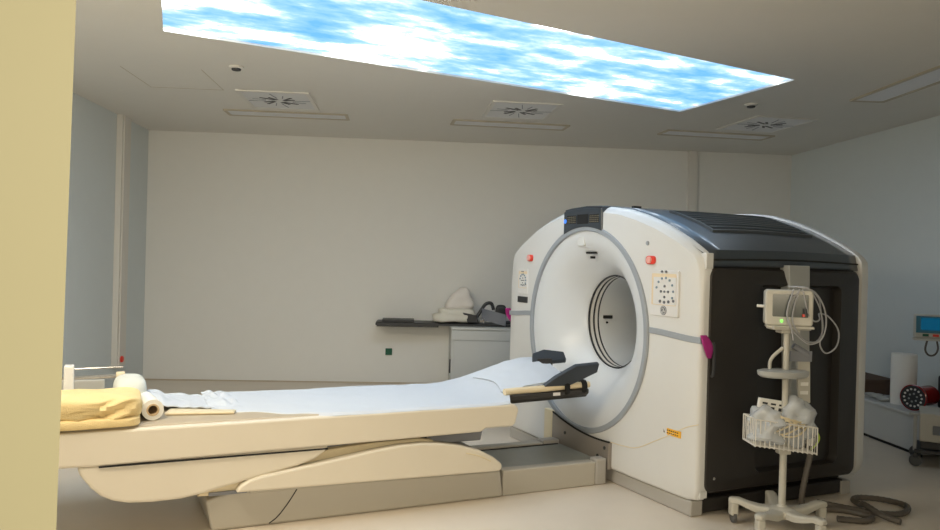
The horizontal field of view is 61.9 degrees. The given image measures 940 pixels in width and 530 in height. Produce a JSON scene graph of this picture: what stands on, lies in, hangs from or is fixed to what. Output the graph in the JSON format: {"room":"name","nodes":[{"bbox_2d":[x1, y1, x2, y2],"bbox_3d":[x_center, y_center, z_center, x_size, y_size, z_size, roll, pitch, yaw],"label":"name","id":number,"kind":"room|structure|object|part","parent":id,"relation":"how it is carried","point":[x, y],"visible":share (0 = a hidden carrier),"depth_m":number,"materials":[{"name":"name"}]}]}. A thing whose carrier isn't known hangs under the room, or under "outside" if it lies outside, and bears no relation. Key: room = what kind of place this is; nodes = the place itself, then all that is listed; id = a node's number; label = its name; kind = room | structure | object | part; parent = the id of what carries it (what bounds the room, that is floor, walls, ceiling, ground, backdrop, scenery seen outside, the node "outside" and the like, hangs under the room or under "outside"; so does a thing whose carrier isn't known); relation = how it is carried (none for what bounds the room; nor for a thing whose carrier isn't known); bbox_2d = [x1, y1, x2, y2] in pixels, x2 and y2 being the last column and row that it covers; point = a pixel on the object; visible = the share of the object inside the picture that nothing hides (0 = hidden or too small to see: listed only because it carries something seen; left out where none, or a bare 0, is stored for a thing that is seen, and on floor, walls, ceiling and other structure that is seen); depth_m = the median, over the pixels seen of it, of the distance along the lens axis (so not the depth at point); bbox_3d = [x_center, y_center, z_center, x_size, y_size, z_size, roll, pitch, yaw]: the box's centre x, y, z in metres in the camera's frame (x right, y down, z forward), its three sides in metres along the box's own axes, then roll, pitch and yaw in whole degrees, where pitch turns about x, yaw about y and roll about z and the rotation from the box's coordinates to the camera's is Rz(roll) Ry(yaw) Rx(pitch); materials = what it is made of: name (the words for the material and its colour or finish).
{"room":"radiology room","nodes":[
{"label":"radiology room","id":0,"kind":"room"},
{"bbox_2d":[0,0,75,529],"bbox_3d":[0.766,0.050,1.125,8.130,2.930,0.120,2,0,-5],"label":"wall","id":1,"kind":"structure","parent":0,"point":[37,37],"depth_m":0.96,"materials":[{"name":"beige paint"}]},
{"bbox_2d":[62,93,148,388],"bbox_3d":[-3.549,-0.088,5.032,0.150,2.930,8.360,2,0,-5],"label":"wall","id":2,"kind":"structure","parent":0,"point":[87,338],"depth_m":7.79,"materials":[{"name":"white paint"}]},
{"bbox_2d":[111,114,130,365],"bbox_3d":[-3.697,-0.250,8.329,0.075,2.650,0.260,2,0,-5],"label":"trim","id":3,"kind":"structure","parent":2,"relation":"attached to","point":[123,139],"depth_m":8.23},
{"bbox_2d":[143,130,791,382],"bbox_3d":[0.086,-0.015,9.593,8.130,2.930,0.150,2,0,-5],"label":"wall","id":4,"kind":"structure","parent":0,"point":[269,257],"depth_m":9.39,"materials":[{"name":"white paint"}]},
{"bbox_2d":[145,379,426,383],"bbox_3d":[0.053,1.444,9.520,7.830,0.012,0.012,2,0,-5],"label":"baseboard","id":5,"kind":"structure","parent":4,"relation":"attached to","point":[145,379],"depth_m":9.33,"materials":[{"name":"plastic"}]},
{"bbox_2d":[385,348,391,354],"bbox_3d":[-0.978,1.043,9.431,0.080,0.080,0.019,2,0,-5],"label":"wall socket","id":6,"kind":"object","parent":4,"relation":"attached to","point":[388,351],"visible":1,"depth_m":9.42,"materials":[{"name":"green plastic"}]},
{"bbox_2d":[375,318,510,326],"bbox_3d":[-0.128,0.693,9.315,1.965,0.077,0.380,2,0,-5],"label":"wall shelf","id":7,"kind":"object","parent":4,"relation":"attached to","point":[392,322],"visible":0.81,"depth_m":9.13,"materials":[{"name":"plastic"}]},
{"bbox_3d":[-0.847,0.649,9.252,0.370,0.027,0.270,2,0,-5],"label":"raised lid","id":8,"kind":"part","parent":7,"relation":"part of","materials":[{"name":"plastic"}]},
{"bbox_2d":[432,307,475,322],"bbox_3d":[-0.178,0.591,9.286,0.536,0.182,0.275,2,0,-5],"label":"folded blanket","id":9,"kind":"object","parent":7,"relation":"on","point":[444,314],"visible":0.82,"depth_m":9.17,"materials":[{"name":"white fabric"}]},
{"bbox_2d":[444,287,474,308],"bbox_3d":[-0.122,0.405,9.300,0.357,0.294,0.239,2,0,-5],"label":"plastic sack","id":10,"kind":"object","parent":9,"relation":"on","point":[461,298],"visible":0.91,"depth_m":9.20,"materials":[{"name":"white plastic"}]},
{"bbox_2d":[463,301,510,325],"bbox_3d":[0.210,0.567,9.203,0.598,0.282,0.163,2,0,-5],"label":"strap","id":11,"kind":"object","parent":7,"relation":"on","point":[499,316],"visible":0.98,"depth_m":9.18,"materials":[{"name":"plastic"}]},
{"bbox_2d":[686,151,697,211],"bbox_3d":[2.721,0.056,9.704,0.115,2.930,0.052,2,0,-5],"label":"trim","id":12,"kind":"structure","parent":4,"relation":"attached to","point":[692,173],"depth_m":9.67,"materials":[{"name":"white paint"}]},
{"bbox_2d":[56,380,939,529],"bbox_3d":[0.553,1.548,3.282,8.130,0.100,12.830,2,0,-5],"label":"floor","id":13,"kind":"structure","parent":0,"point":[886,470],"depth_m":4.75,"materials":[{"name":"plastic"}]},
{"bbox_2d":[59,379,611,529],"bbox_3d":[-0.948,1.095,4.853,3.950,0.706,0.934,1,0,-26],"label":"table","id":14,"kind":"object","parent":13,"relation":"on","point":[243,469],"visible":0.89,"depth_m":4.45,"materials":[{"name":"plastic"}]},
{"bbox_2d":[62,364,124,389],"bbox_3d":[-2.321,0.702,4.641,0.511,0.220,0.090,1,0,-26],"label":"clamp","id":15,"kind":"object","parent":14,"relation":"attached to","point":[69,381],"visible":0.44,"depth_m":4.63,"materials":[{"name":"plastic"}]},
{"bbox_3d":[-2.327,0.648,4.644,0.500,0.079,0.071,1,0,-26],"label":"rod","id":16,"kind":"part","parent":15,"relation":"part of","materials":[{"name":"silver metal"}]},
{"bbox_3d":[-2.106,0.667,4.726,0.052,0.052,0.050,1,0,-26],"label":"knob","id":17,"kind":"part","parent":15,"relation":"part of","materials":[{"name":"beige plastic"}]},
{"bbox_2d":[60,387,142,430],"bbox_3d":[-2.027,0.734,4.045,0.617,0.173,0.418,1,0,-26],"label":"folded blanket","id":18,"kind":"object","parent":14,"relation":"on","point":[81,409],"visible":0.52,"depth_m":3.94,"materials":[{"name":"yellow fabric"}]},
{"bbox_2d":[113,374,146,393],"bbox_3d":[-1.939,0.722,4.465,0.174,0.185,0.339,1,0,-26],"label":"rolled towel","id":19,"kind":"object","parent":14,"relation":"on","point":[137,381],"visible":0.52,"depth_m":4.37,"materials":[{"name":"white fabric"}]},
{"bbox_2d":[141,391,163,419],"bbox_3d":[-1.753,0.766,4.273,0.110,0.110,0.284,1,0,-31],"label":"paper roll","id":20,"kind":"object","parent":14,"relation":"on","point":[152,408],"visible":0.85,"depth_m":4.17,"materials":[{"name":"paper"}]},
{"bbox_2d":[165,408,235,414],"bbox_3d":[-1.497,0.819,4.369,0.367,0.017,0.125,2,0,-7],"label":"pad","id":21,"kind":"object","parent":14,"relation":"on","point":[173,411],"visible":1,"depth_m":4.34,"materials":[{"name":"beige plastic"}]},
{"bbox_3d":[-1.296,0.843,4.691,3.070,0.022,0.840,1,0,-26],"label":"mattress","id":22,"kind":"part","parent":14,"relation":"part of","materials":[{"name":"plastic"}]},
{"bbox_3d":[-0.965,1.146,4.806,1.413,0.225,0.670,1,0,-26],"label":"lift arm","id":23,"kind":"part","parent":14,"relation":"part of","materials":[{"name":"beige plastic"}]},
{"bbox_2d":[249,440,472,492],"bbox_3d":[-0.683,1.166,4.954,1.535,0.218,0.740,1,0,-26],"label":"panel","id":24,"kind":"object","parent":14,"relation":"attached to","point":[333,451],"depth_m":4.58,"materials":[{"name":"beige plastic"}]},
{"bbox_3d":[-0.535,1.162,4.578,1.608,0.214,0.065,1,0,-26],"label":"leg","id":25,"kind":"part","parent":14,"relation":"part of","materials":[{"name":"plastic"}]},
{"bbox_2d":[201,357,559,415],"bbox_3d":[-0.439,0.765,5.088,2.412,0.207,0.875,1,0,-26],"label":"sheet","id":26,"kind":"object","parent":14,"relation":"on","point":[467,391],"visible":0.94,"depth_m":4.95,"materials":[{"name":"white fabric"}]},
{"bbox_2d":[147,389,218,408],"bbox_3d":[-1.718,0.776,4.637,0.400,0.094,0.440,1,0,-26],"label":"sheet","id":27,"kind":"object","parent":26,"relation":"on","point":[180,400],"visible":0.86,"depth_m":4.55,"materials":[{"name":"white fabric"}]},
{"bbox_2d":[473,357,554,391],"bbox_3d":[0.335,0.762,5.491,0.500,0.166,0.450,1,0,-26],"label":"head cloth","id":28,"kind":"object","parent":26,"relation":"on","point":[518,372],"visible":0.95,"depth_m":5.50,"materials":[{"name":"white fabric"}]},
{"bbox_3d":[0.227,1.393,5.734,0.657,0.165,0.090,1,0,-26],"label":"rail","id":29,"kind":"part","parent":14,"relation":"part of","materials":[{"name":"grey metal"}]},
{"bbox_3d":[0.422,1.409,5.489,0.797,0.146,0.520,1,0,-26],"label":"deck plate","id":30,"kind":"part","parent":14,"relation":"part of","materials":[{"name":"grey metal"}]},
{"bbox_3d":[0.513,1.404,5.200,0.710,0.165,0.080,1,0,-26],"label":"rail","id":31,"kind":"part","parent":14,"relation":"part of","materials":[{"name":"beige plastic"}]},
{"bbox_3d":[0.589,1.395,5.908,0.143,0.178,0.090,1,0,-26],"label":"post","id":32,"kind":"part","parent":14,"relation":"part of","materials":[{"name":"beige plastic"}]},
{"bbox_2d":[532,350,598,386],"bbox_3d":[0.606,0.737,5.539,0.461,0.218,0.541,1,0,-26],"label":"holder","id":33,"kind":"object","parent":14,"relation":"on","point":[575,373],"visible":0.7,"depth_m":5.34,"materials":[{"name":"plastic"}]},
{"bbox_3d":[0.546,0.734,5.723,0.120,0.100,0.045,1,0,-26],"label":"wing stem","id":34,"kind":"part","parent":33,"relation":"part of","materials":[{"name":"plastic"}]},
{"bbox_3d":[0.810,1.263,5.684,0.054,0.257,0.730,1,0,-26],"label":"docking plate","id":35,"kind":"part","parent":14,"relation":"part of","materials":[{"name":"grey metal"}]},
{"bbox_3d":[0.875,1.406,5.372,0.087,0.178,0.085,1,0,-26],"label":"post","id":36,"kind":"part","parent":14,"relation":"part of","materials":[{"name":"beige plastic"}]},
{"bbox_2d":[448,326,510,379],"bbox_3d":[0.288,1.071,9.290,1.090,0.693,0.487,2,0,-5],"label":"base cabinet","id":37,"kind":"object","parent":13,"relation":"on","point":[472,349],"visible":0.54,"depth_m":9.03,"materials":[{"name":"plastic"}]},
{"bbox_3d":[0.321,0.820,9.054,1.055,0.110,0.015,2,0,-5],"label":"drawer","id":38,"kind":"part","parent":37,"relation":"part of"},
{"bbox_3d":[0.322,1.145,9.056,1.035,0.530,0.015,2,0,-5],"label":"door","id":39,"kind":"part","parent":37,"relation":"part of","materials":[{"name":"white laminate"}]},
{"bbox_2d":[505,206,867,516],"bbox_3d":[1.494,0.543,6.005,1.521,1.931,2.454,1,0,-26],"label":"scanner","id":40,"kind":"object","parent":13,"relation":"on","point":[665,302],"visible":0.91,"depth_m":5.09,"materials":[{"name":"white plastic"}]},
{"bbox_3d":[0.444,0.287,6.534,0.022,0.050,0.160,1,0,-26],"label":"label plate","id":41,"kind":"part","parent":40,"relation":"part of","materials":[{"name":"plastic"}]},
{"bbox_3d":[0.450,0.137,6.534,0.022,0.210,0.160,1,0,-26],"label":"control panel","id":42,"kind":"part","parent":40,"relation":"part of","materials":[{"name":"white plastic"}]},
{"bbox_3d":[0.844,-0.320,5.730,0.064,0.183,0.485,1,0,-26],"label":"display panel","id":43,"kind":"part","parent":40,"relation":"part of","materials":[{"name":"grey plastic"}]},
{"bbox_2d":[565,206,614,211],"bbox_3d":[0.882,-0.410,5.747,0.124,0.033,0.485,1,0,-26],"label":"hood","id":44,"kind":"object","parent":40,"relation":"attached to","point":[587,208],"depth_m":5.62,"materials":[{"name":"black plastic"}]},
{"bbox_3d":[1.223,0.178,4.918,0.022,0.287,0.270,1,0,-26],"label":"control panel","id":45,"kind":"part","parent":40,"relation":"part of","materials":[{"name":"white plastic"}]},
{"bbox_3d":[1.444,0.564,4.656,0.020,0.214,0.034,1,0,-26],"label":"door handle","id":46,"kind":"part","parent":40,"relation":"part of","materials":[{"name":"plastic"}]},
{"bbox_3d":[1.862,-0.279,5.393,0.890,0.174,0.429,1,0,-26],"label":"vent frame","id":47,"kind":"part","parent":40,"relation":"part of","materials":[{"name":"grey plastic"}]},
{"bbox_3d":[1.488,1.428,6.025,1.270,0.160,2.100,1,0,-26],"label":"skirting","id":48,"kind":"part","parent":40,"relation":"part of","materials":[{"name":"black plastic"}]},
{"bbox_3d":[1.995,0.704,4.940,1.300,1.348,0.071,1,0,-26],"label":"panel","id":49,"kind":"part","parent":40,"relation":"part of","materials":[{"name":"black plastic"}]},
{"bbox_2d":[728,326,826,529],"bbox_3d":[1.824,0.938,4.508,0.559,1.175,0.587,2,0,-5],"label":"monitor stand","id":50,"kind":"object","parent":13,"relation":"on","point":[775,508],"visible":0.93,"depth_m":4.49,"materials":[{"name":"metal"}]},
{"bbox_3d":[1.658,1.402,4.572,0.286,0.067,0.090,2,0,25],"label":"leg","id":51,"kind":"part","parent":50,"relation":"part of","materials":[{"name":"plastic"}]},
{"bbox_3d":[1.683,1.404,4.401,0.296,0.067,0.090,1,0,-45],"label":"leg","id":52,"kind":"part","parent":50,"relation":"part of","materials":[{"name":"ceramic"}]},
{"bbox_3d":[1.812,1.406,4.656,0.090,0.067,0.286,2,0,7],"label":"leg","id":53,"kind":"part","parent":50,"relation":"part of","materials":[{"name":"metal"}]},
{"bbox_3d":[1.761,0.545,4.511,0.087,0.158,0.021,2,0,13],"label":"arm","id":54,"kind":"part","parent":50,"relation":"part of","materials":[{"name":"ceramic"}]},
{"bbox_2d":[742,413,817,454],"bbox_3d":[1.770,0.974,4.483,0.368,0.219,0.170,2,0,-5],"label":"wire basket","id":55,"kind":"object","parent":50,"relation":"attached to","point":[785,449],"visible":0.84,"depth_m":4.41,"materials":[{"name":"metal"}]},
{"bbox_2d":[746,404,786,444],"bbox_3d":[1.688,0.909,4.474,0.224,0.232,0.224,2,0,-5],"label":"clear bag","id":56,"kind":"object","parent":55,"relation":"in","point":[765,412],"visible":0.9,"depth_m":4.41,"materials":[{"name":"plastic"}]},
{"bbox_2d":[757,397,781,411],"bbox_3d":[1.746,0.877,4.520,0.225,0.225,0.026,2,0,-5],"label":"packet","id":57,"kind":"object","parent":55,"relation":"in","point":[776,405],"visible":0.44,"depth_m":4.51,"materials":[{"name":"paper"}]},
{"bbox_2d":[763,402,781,411],"bbox_3d":[1.742,0.816,4.507,0.134,0.057,0.002,2,0,-5],"label":"print","id":58,"kind":"object","parent":57,"relation":"attached to","point":[776,406],"depth_m":4.51,"materials":[{"name":"paper"}]},
{"bbox_2d":[776,416,806,437],"bbox_3d":[1.798,0.910,4.475,0.261,0.131,0.131,2,0,-5],"label":"tubing","id":59,"kind":"object","parent":55,"relation":"in","point":[788,420],"visible":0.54,"depth_m":4.42,"materials":[{"name":"beige plastic"}]},
{"bbox_2d":[782,395,816,448],"bbox_3d":[1.881,0.900,4.515,0.216,0.306,0.174,2,0,-5],"label":"clear bag","id":60,"kind":"object","parent":55,"relation":"in","point":[798,409],"visible":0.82,"depth_m":4.46,"materials":[{"name":"plastic"}]},
{"bbox_2d":[757,289,814,329],"bbox_3d":[1.811,0.251,4.510,0.305,0.219,0.126,2,0,15],"label":"patient monitor","id":61,"kind":"object","parent":50,"relation":"on","point":[775,301],"visible":1,"depth_m":4.45,"materials":[{"name":"plastic"}]},
{"bbox_2d":[786,286,839,353],"bbox_3d":[1.964,0.318,4.474,0.386,0.391,0.110,1,0,-10],"label":"cable bundle","id":62,"kind":"object","parent":61,"relation":"hanging from","point":[805,311],"visible":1,"depth_m":4.44,"materials":[{"name":"plastic"}]},
{"bbox_3d":[1.831,0.370,4.504,0.220,0.040,0.100,2,0,-5],"label":"mount plate","id":63,"kind":"part","parent":50,"relation":"part of","materials":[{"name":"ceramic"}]},
{"bbox_2d":[765,324,814,329],"bbox_3d":[1.832,0.354,4.501,0.255,0.014,0.112,2,0,15],"label":"tray","id":64,"kind":"object","parent":50,"relation":"attached to","point":[798,326],"depth_m":4.44,"materials":[{"name":"plastic"}]},
{"bbox_2d":[789,343,811,402],"bbox_3d":[1.909,0.629,4.536,0.135,0.355,0.043,2,0,-5],"label":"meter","id":65,"kind":"object","parent":50,"relation":"hanging from","point":[802,357],"visible":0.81,"depth_m":4.53,"materials":[{"name":"plastic"}]},
{"bbox_3d":[1.857,1.409,4.369,0.090,0.067,0.296,1,0,-25],"label":"leg","id":66,"kind":"part","parent":50,"relation":"part of","materials":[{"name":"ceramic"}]},
{"bbox_3d":[1.940,1.410,4.553,0.296,0.067,0.090,1,0,-17],"label":"leg","id":67,"kind":"part","parent":50,"relation":"part of","materials":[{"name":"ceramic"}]},
{"bbox_2d":[798,446,874,523],"bbox_3d":[2.240,1.323,4.774,0.413,0.423,0.236,2,0,31],"label":"hose","id":68,"kind":"object","parent":13,"relation":"on","point":[867,518],"visible":0.75,"depth_m":4.77,"materials":[{"name":"grey rubber"}]},
{"bbox_2d":[817,495,910,524],"bbox_3d":[2.534,1.504,4.969,0.446,0.075,0.495,1,0,-44],"label":"hose","id":69,"kind":"object","parent":13,"relation":"on","point":[890,516],"visible":0.94,"depth_m":4.87,"materials":[{"name":"grey rubber"}]},
{"bbox_2d":[864,395,938,456],"bbox_3d":[3.848,1.396,7.573,0.558,0.335,2.380,2,0,-5],"label":"base cabinet","id":70,"kind":"object","parent":13,"relation":"on","point":[886,422],"depth_m":6.82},
{"bbox_2d":[865,372,889,394],"bbox_3d":[3.838,1.154,7.671,0.380,0.145,0.520,2,0,-5],"label":"cardboard box","id":71,"kind":"object","parent":70,"relation":"on","point":[874,383],"visible":0.23,"depth_m":7.42,"materials":[{"name":"brown cardboard"}]},
{"bbox_2d":[865,383,889,394],"bbox_3d":[3.837,1.169,7.671,0.360,0.115,0.500,2,0,-5],"label":"tray","id":72,"kind":"object","parent":71,"relation":"on","point":[881,388],"depth_m":7.42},
{"bbox_3d":[3.840,1.097,7.670,0.380,0.030,0.520,2,0,-5],"label":"lid","id":73,"kind":"part","parent":71,"relation":"part of","materials":[{"name":"brown cardboard"}]},
{"bbox_2d":[865,392,889,400],"bbox_3d":[3.733,1.202,7.162,0.133,0.045,0.269,2,0,-5],"label":"pile","id":74,"kind":"object","parent":70,"relation":"on","point":[880,397],"visible":0.99,"depth_m":7.12,"materials":[{"name":"white fabric"}]},
{"bbox_2d":[890,352,917,404],"bbox_3d":[3.849,1.008,6.958,0.210,0.445,0.210,2,0,-5],"label":"drum","id":75,"kind":"object","parent":70,"relation":"on","point":[904,366],"visible":0.84,"depth_m":6.88,"materials":[{"name":"white plastic"}]},
{"bbox_2d":[900,384,939,410],"bbox_3d":[3.860,1.124,6.706,0.296,0.221,0.220,1,0,-35],"label":"drum","id":76,"kind":"object","parent":70,"relation":"on","point":[912,396],"visible":0.99,"depth_m":6.64,"materials":[{"name":"plastic"}]},
{"bbox_2d":[909,406,939,465],"bbox_3d":[3.724,1.358,6.145,0.500,0.420,0.406,2,0,29],"label":"trolley","id":77,"kind":"object","parent":13,"relation":"on","point":[928,442],"visible":1,"depth_m":6.05,"materials":[{"name":"metal"}]},
{"bbox_3d":[3.457,1.294,6.104,0.070,0.295,0.040,2,0,29],"label":"post","id":78,"kind":"part","parent":77,"relation":"part of","materials":[{"name":"grey plastic"}]},
{"bbox_2d":[73,0,939,154],"bbox_3d":[0.467,-1.507,5.358,8.130,0.120,8.630,2,0,-5],"label":"ceiling","id":79,"kind":"structure","parent":0,"point":[831,53],"depth_m":6.16,"materials":[{"name":"paint"}]},
{"bbox_2d":[120,66,222,89],"bbox_3d":[-2.425,-1.530,6.445,0.620,0.003,0.740,2,0,-5],"label":"trim","id":80,"kind":"structure","parent":79,"relation":"attached to","point":[120,66],"depth_m":6.61,"materials":[{"name":"grey metal"}]},
{"bbox_2d":[229,65,243,71],"bbox_3d":[-1.778,-1.494,5.966,0.110,0.034,0.110,2,0,-5],"label":"smoke detector","id":81,"kind":"object","parent":79,"relation":"attached to","point":[236,68],"visible":1,"depth_m":5.94,"materials":[{"name":"plastic"}]},
{"bbox_2d":[235,89,318,110],"bbox_3d":[-1.755,-1.512,7.221,0.640,0.010,0.800,2,0,-5],"label":"ceiling vent","id":82,"kind":"object","parent":79,"relation":"in","point":[259,99],"visible":1,"depth_m":7.17,"materials":[{"name":"plastic"}]},
{"bbox_2d":[223,109,349,120],"bbox_3d":[-1.842,-1.517,7.927,1.220,0.012,0.300,2,0,-5],"label":"recessed light","id":83,"kind":"object","parent":79,"relation":"in","point":[231,112],"visible":1,"depth_m":7.92,"materials":[{"name":"white plastic"}]},
{"bbox_2d":[228,111,345,118],"bbox_3d":[-1.842,-1.520,7.927,1.160,0.006,0.240,2,0,-5],"label":"diffuser","id":84,"kind":"object","parent":83,"relation":"attached to","point":[276,114],"depth_m":7.93,"materials":[{"name":"white metal"}]},
{"bbox_2d":[162,0,788,109],"bbox_3d":[0.251,-1.491,5.449,4.720,0.045,1.509,1,0,-29],"label":"light panel","id":85,"kind":"object","parent":79,"relation":"attached to","point":[417,34],"visible":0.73,"depth_m":5.29,"materials":[{"name":"blue plastic"}]},
{"bbox_2d":[450,119,569,130],"bbox_3d":[0.415,-1.458,8.169,1.220,0.012,0.300,2,0,-8],"label":"recessed light","id":86,"kind":"object","parent":79,"relation":"in","point":[458,122],"visible":1,"depth_m":8.16,"materials":[{"name":"white plastic"}]},
{"bbox_2d":[482,100,562,120],"bbox_3d":[0.477,-1.453,7.401,0.640,0.010,0.800,2,0,-7],"label":"ceiling vent","id":87,"kind":"object","parent":79,"relation":"in","point":[496,109],"visible":1,"depth_m":7.35,"materials":[{"name":"plastic"}]},
{"bbox_3d":[0.477,-1.455,7.401,0.570,0.006,0.730,2,0,-7],"label":"plate","id":88,"kind":"part","parent":87,"relation":"part of","materials":[{"name":"white metal"}]},
{"bbox_2d":[657,129,774,140],"bbox_3d":[2.649,-1.399,8.449,1.220,0.012,0.300,2,0,-9],"label":"recessed light","id":89,"kind":"object","parent":79,"relation":"in","point":[685,133],"visible":1,"depth_m":8.44,"materials":[{"name":"white plastic"}]},
{"bbox_2d":[663,131,766,139],"bbox_3d":[2.649,-1.402,8.449,1.160,0.006,0.240,2,0,-9],"label":"diffuser","id":90,"kind":"object","parent":89,"relation":"attached to","point":[703,134],"depth_m":8.45,"materials":[{"name":"grey metal"}]},
{"bbox_2d":[744,103,757,107],"bbox_3d":[2.448,-1.384,6.827,0.110,0.034,0.110,2,0,-5],"label":"smoke detector","id":91,"kind":"object","parent":79,"relation":"attached to","point":[748,105],"visible":1,"depth_m":6.79,"materials":[{"name":"plastic"}]},
{"bbox_2d":[716,115,818,132],"bbox_3d":[2.924,-1.389,7.769,0.640,0.010,0.800,1,0,-11],"label":"ceiling vent","id":92,"kind":"object","parent":79,"relation":"in","point":[759,124],"visible":1,"depth_m":7.72,"materials":[{"name":"plastic"}]},
{"bbox_3d":[2.924,-1.391,7.769,0.570,0.006,0.730,1,0,-11],"label":"plate","id":93,"kind":"part","parent":92,"relation":"part of","materials":[{"name":"white metal"}]},
{"bbox_2d":[849,65,939,102],"bbox_3d":[3.360,-1.365,5.777,0.300,0.012,1.600,2,0,-3],"label":"recessed light","id":94,"kind":"object","parent":79,"relation":"in","point":[931,77],"visible":1,"depth_m":6.04,"materials":[{"name":"white plastic"}]},
{"bbox_2d":[790,115,939,403],"bbox_3d":[4.403,0.123,5.672,0.150,2.930,8.360,2,0,-5],"label":"wall","id":95,"kind":"structure","parent":0,"point":[877,194],"depth_m":7.82,"materials":[{"name":"white paint"}]},
{"bbox_2d":[912,314,939,356],"bbox_3d":[4.013,0.599,6.599,0.505,0.352,0.120,2,0,20],"label":"monitor","id":96,"kind":"object","parent":95,"relation":"attached to","point":[926,327],"visible":1,"depth_m":6.60,"materials":[{"name":"plastic"}]},
{"bbox_3d":[3.929,0.521,6.620,0.320,0.200,0.080,2,0,20],"label":"casing","id":97,"kind":"part","parent":96,"relation":"part of","materials":[{"name":"plastic"}]},
{"bbox_2d":[937,376,939,407],"bbox_3d":[4.135,1.098,6.590,0.145,0.283,0.420,2,0,-5],"label":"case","id":98,"kind":"object","parent":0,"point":[938,405],"visible":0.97,"depth_m":6.76,"materials":[{"name":"plastic"}]}
]}

